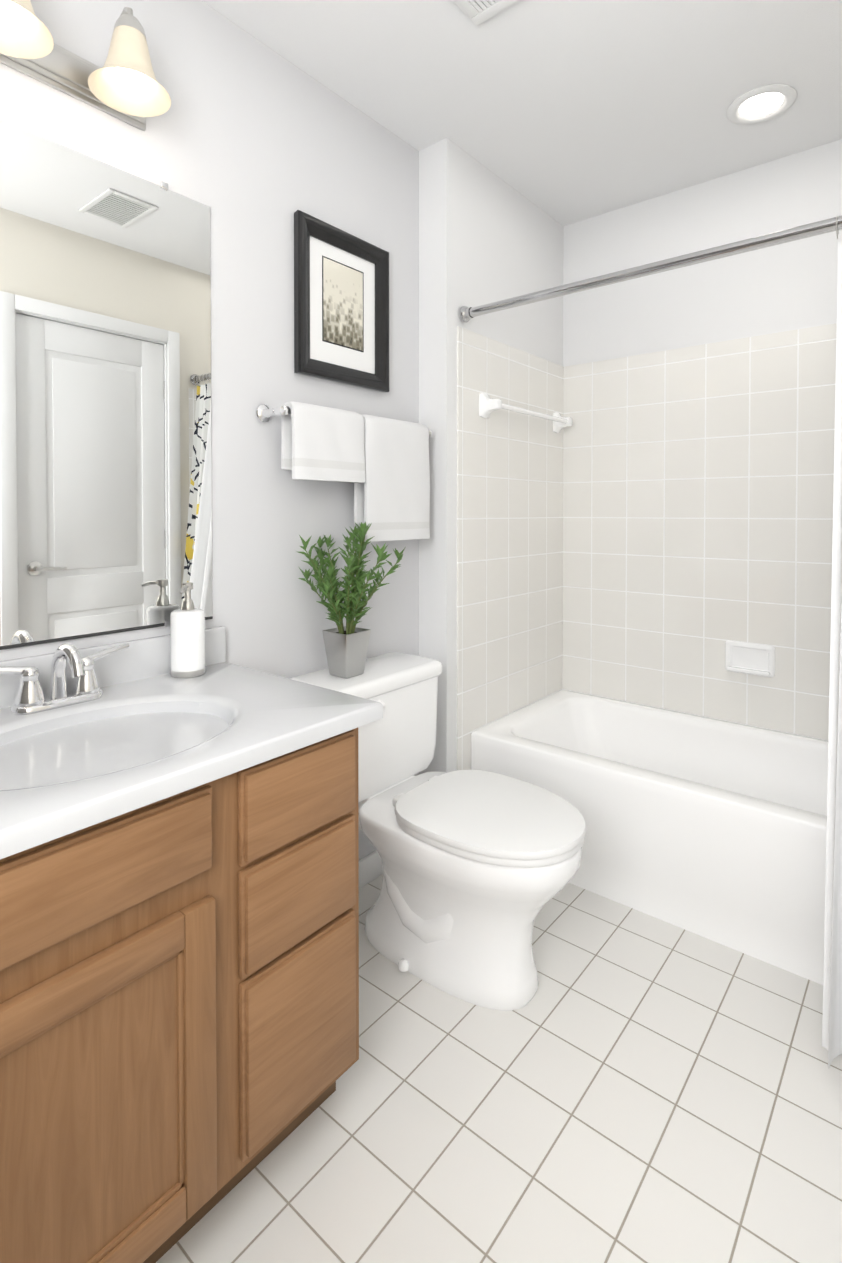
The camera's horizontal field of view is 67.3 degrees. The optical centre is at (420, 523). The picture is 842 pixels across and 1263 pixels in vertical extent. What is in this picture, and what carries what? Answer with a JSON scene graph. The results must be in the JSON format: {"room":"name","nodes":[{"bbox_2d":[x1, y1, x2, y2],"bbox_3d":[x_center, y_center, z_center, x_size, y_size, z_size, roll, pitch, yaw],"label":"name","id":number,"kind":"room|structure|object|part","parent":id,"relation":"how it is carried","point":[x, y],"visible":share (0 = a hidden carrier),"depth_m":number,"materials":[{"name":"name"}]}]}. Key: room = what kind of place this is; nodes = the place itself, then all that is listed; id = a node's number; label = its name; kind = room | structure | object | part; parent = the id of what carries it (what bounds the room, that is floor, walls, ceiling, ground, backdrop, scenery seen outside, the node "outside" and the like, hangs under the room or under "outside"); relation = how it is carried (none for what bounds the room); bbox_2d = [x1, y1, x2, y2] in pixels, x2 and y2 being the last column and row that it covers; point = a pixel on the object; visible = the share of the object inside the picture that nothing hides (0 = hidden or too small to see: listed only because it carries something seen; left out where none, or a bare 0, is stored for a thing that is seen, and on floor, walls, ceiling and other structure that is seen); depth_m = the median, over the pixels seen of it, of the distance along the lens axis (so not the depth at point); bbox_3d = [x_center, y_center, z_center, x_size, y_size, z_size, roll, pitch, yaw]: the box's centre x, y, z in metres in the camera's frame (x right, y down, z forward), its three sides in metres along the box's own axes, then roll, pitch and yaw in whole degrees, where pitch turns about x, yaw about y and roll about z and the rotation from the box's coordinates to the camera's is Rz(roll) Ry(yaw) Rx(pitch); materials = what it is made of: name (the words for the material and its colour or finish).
{"room":"bathroom","nodes":[
{"label":"bathroom","id":0,"kind":"room"},
{"bbox_2d":[0,0,418,859],"bbox_3d":[-0.763,-0.057,1.373,0.100,2.440,2.258,1,1,39],"label":"wall","id":1,"kind":"structure","parent":0,"point":[252,142],"depth_m":1.69,"materials":[{"name":"white paint"}]},
{"bbox_2d":[0,0,170,130],"bbox_3d":[-0.757,-0.974,1.135,0.189,0.182,0.630,1,1,39],"label":"sconce","id":2,"kind":"object","parent":1,"relation":"attached to","point":[123,84],"visible":1,"depth_m":1.28,"materials":[{"name":"white glass"}]},
{"bbox_2d":[0,119,212,649],"bbox_3d":[-0.804,-0.271,1.233,0.008,1.036,0.885,1,1,39],"label":"mirror","id":3,"kind":"object","parent":1,"relation":"attached to","point":[105,425],"visible":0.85,"depth_m":1.36,"materials":[{"name":"clear glass"}]},
{"bbox_2d":[294,210,388,391],"bbox_3d":[-0.228,-0.649,1.910,0.029,0.451,0.373,1,1,39],"label":"picture frame","id":4,"kind":"object","parent":1,"relation":"attached to","point":[341,306],"visible":1,"depth_m":1.90,"materials":[{"name":"black wood"}]},
{"bbox_2d":[255,404,432,437],"bbox_3d":[-0.194,-0.298,1.909,0.092,0.052,0.667,1,1,39],"label":"towel rail","id":5,"kind":"object","parent":1,"relation":"attached to","point":[264,413],"visible":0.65,"depth_m":1.68,"materials":[{"name":"silver metal"}]},
{"bbox_2d":[281,401,364,482],"bbox_3d":[-0.269,-0.222,1.772,0.068,0.208,0.261,1,1,39],"label":"hanging towel","id":6,"kind":"object","parent":5,"relation":"hanging from","point":[321,443],"visible":0.98,"depth_m":1.73,"materials":[{"name":"fabric"}]},
{"bbox_2d":[354,414,429,541],"bbox_3d":[-0.086,-0.138,1.996,0.064,0.380,0.298,1,1,39],"label":"hanging towel","id":7,"kind":"object","parent":5,"relation":"hanging from","point":[391,497],"visible":0.98,"depth_m":1.96,"materials":[{"name":"fabric"}]},
{"bbox_2d":[359,851,382,888],"bbox_3d":[-0.251,1.111,1.928,0.012,0.085,0.783,1,1,39],"label":"baseboard","id":8,"kind":"structure","parent":1,"relation":"attached to","point":[370,868],"depth_m":2.01,"materials":[{"name":"white"}]},
{"bbox_2d":[419,138,563,773],"bbox_3d":[0.300,-0.077,2.570,0.223,2.440,0.941,1,1,39],"label":"wall","id":9,"kind":"structure","parent":0,"point":[487,236],"depth_m":2.19,"materials":[{"name":"white paint"}]},
{"bbox_2d":[457,326,563,769],"bbox_3d":[0.375,0.232,2.487,0.006,1.825,0.783,1,1,39],"label":"wall tile","id":10,"kind":"structure","parent":9,"relation":"attached to","point":[509,562],"depth_m":2.42,"materials":[{"name":"beige tile"}]},
{"bbox_2d":[479,393,572,432],"bbox_3d":[0.433,-0.429,2.485,0.070,0.090,0.626,1,1,39],"label":"towel bar","id":11,"kind":"object","parent":10,"relation":"attached to","point":[488,405],"visible":1,"depth_m":2.34,"materials":[{"name":"ceramic"}]},
{"bbox_2d":[460,216,841,322],"bbox_3d":[0.717,-0.716,1.727,1.464,0.056,0.056,1,1,39],"label":"shower curtain rod","id":12,"kind":"object","parent":9,"relation":"attached to","point":[467,314],"visible":1,"depth_m":1.74,"materials":[{"name":"metal"}]},
{"bbox_2d":[822,215,841,1068],"bbox_3d":[0.992,0.200,1.355,0.213,1.856,0.291,1,1,39],"label":"curtain liner","id":13,"kind":"object","parent":12,"relation":"hanging from","point":[832,1014],"visible":0.92,"depth_m":1.40,"materials":[{"name":"white plastic"}]},
{"bbox_2d":[156,874,841,1262],"bbox_3d":[0.193,1.196,1.219,1.800,0.060,3.199,1,1,39],"label":"floor","id":14,"kind":"structure","parent":0,"point":[626,1084],"depth_m":1.22,"materials":[{"name":"tile"}]},
{"bbox_2d":[0,626,382,1262],"bbox_3d":[-0.599,0.720,1.065,0.558,0.898,0.969,1,1,39],"label":"bathroom vanity","id":15,"kind":"object","parent":14,"relation":"on","point":[179,1014],"depth_m":0.96,"materials":[{"name":"brown wood"}]},
{"bbox_2d":[0,643,128,714],"bbox_3d":[-0.683,0.293,1.218,0.128,0.124,0.294,1,1,39],"label":"faucet","id":16,"kind":"object","parent":15,"relation":"on","point":[31,698],"visible":0.98,"depth_m":1.22,"materials":[{"name":"silver metal"}]},
{"bbox_2d":[170,582,204,677],"bbox_3d":[-0.542,0.244,1.470,0.076,0.214,0.076,1,1,39],"label":"soap dispenser","id":17,"kind":"object","parent":15,"relation":"on","point":[187,638],"visible":1,"depth_m":1.44,"materials":[{"name":"ceramic"}]},
{"bbox_3d":[-0.599,0.389,1.059,0.558,0.237,0.969,1,1,39],"label":"bathroom vanity top","id":18,"kind":"part","parent":15,"relation":"part of","materials":[{"name":"white stone"}]},
{"bbox_2d":[290,652,586,1010],"bbox_3d":[0.058,0.794,1.689,0.773,0.727,0.475,1,1,39],"label":"toilet","id":19,"kind":"object","parent":14,"relation":"on","point":[480,868],"visible":0.92,"depth_m":1.57,"materials":[{"name":"ceramic"}]},
{"bbox_2d":[298,522,405,677],"bbox_3d":[-0.169,0.211,1.766,0.309,0.434,0.340,1,1,39],"label":"plant","id":20,"kind":"object","parent":19,"relation":"on","point":[346,647],"visible":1,"depth_m":1.76,"materials":[{"name":"green plant"}]},
{"bbox_2d":[471,690,827,984],"bbox_3d":[0.966,0.948,2.059,1.463,0.406,0.710,1,1,39],"label":"bathtub","id":21,"kind":"object","parent":14,"relation":"on","point":[713,829],"visible":0.81,"depth_m":1.90,"materials":[{"name":"ceramic"}]},
{"bbox_2d":[202,0,841,225],"bbox_3d":[0.193,-1.304,1.176,1.800,0.060,3.199,1,1,39],"label":"ceiling","id":22,"kind":"structure","parent":0,"point":[564,112],"depth_m":1.83,"materials":[{"name":"white paint"}]},
{"bbox_2d":[452,0,519,24],"bbox_3d":[0.159,-1.271,1.438,0.250,0.014,0.250,1,1,39],"label":"ceiling vent","id":23,"kind":"object","parent":22,"relation":"in","point":[477,12],"visible":0.98,"depth_m":1.55,"materials":[{"name":"white plastic"}]},
{"bbox_2d":[727,84,796,124],"bbox_3d":[1.044,-1.281,1.942,0.190,0.010,0.190,1,1,39],"label":"recessed light","id":24,"kind":"object","parent":22,"relation":"in","point":[761,104],"visible":1,"depth_m":1.94,"materials":[{"name":"white plastic"}]},
{"bbox_2d":[563,139,841,366],"bbox_3d":[1.264,-0.073,2.326,1.577,2.440,0.094,1,1,39],"label":"wall","id":25,"kind":"structure","parent":0,"point":[789,286],"depth_m":2.39,"materials":[{"name":"white paint"}]},
{"bbox_2d":[562,323,836,740],"bbox_3d":[1.196,0.234,2.323,1.471,1.825,0.006,1,1,39],"label":"wall tile","id":26,"kind":"structure","parent":25,"relation":"attached to","point":[698,483],"depth_m":2.41,"materials":[{"name":"beige tile"}]},
{"bbox_2d":[725,640,774,677],"bbox_3d":[1.192,0.495,2.300,0.164,0.116,0.040,1,1,39],"label":"soap dish","id":27,"kind":"object","parent":26,"relation":"attached to","point":[757,659],"visible":1,"depth_m":2.31,"materials":[{"name":"ceramic"}]}
]}

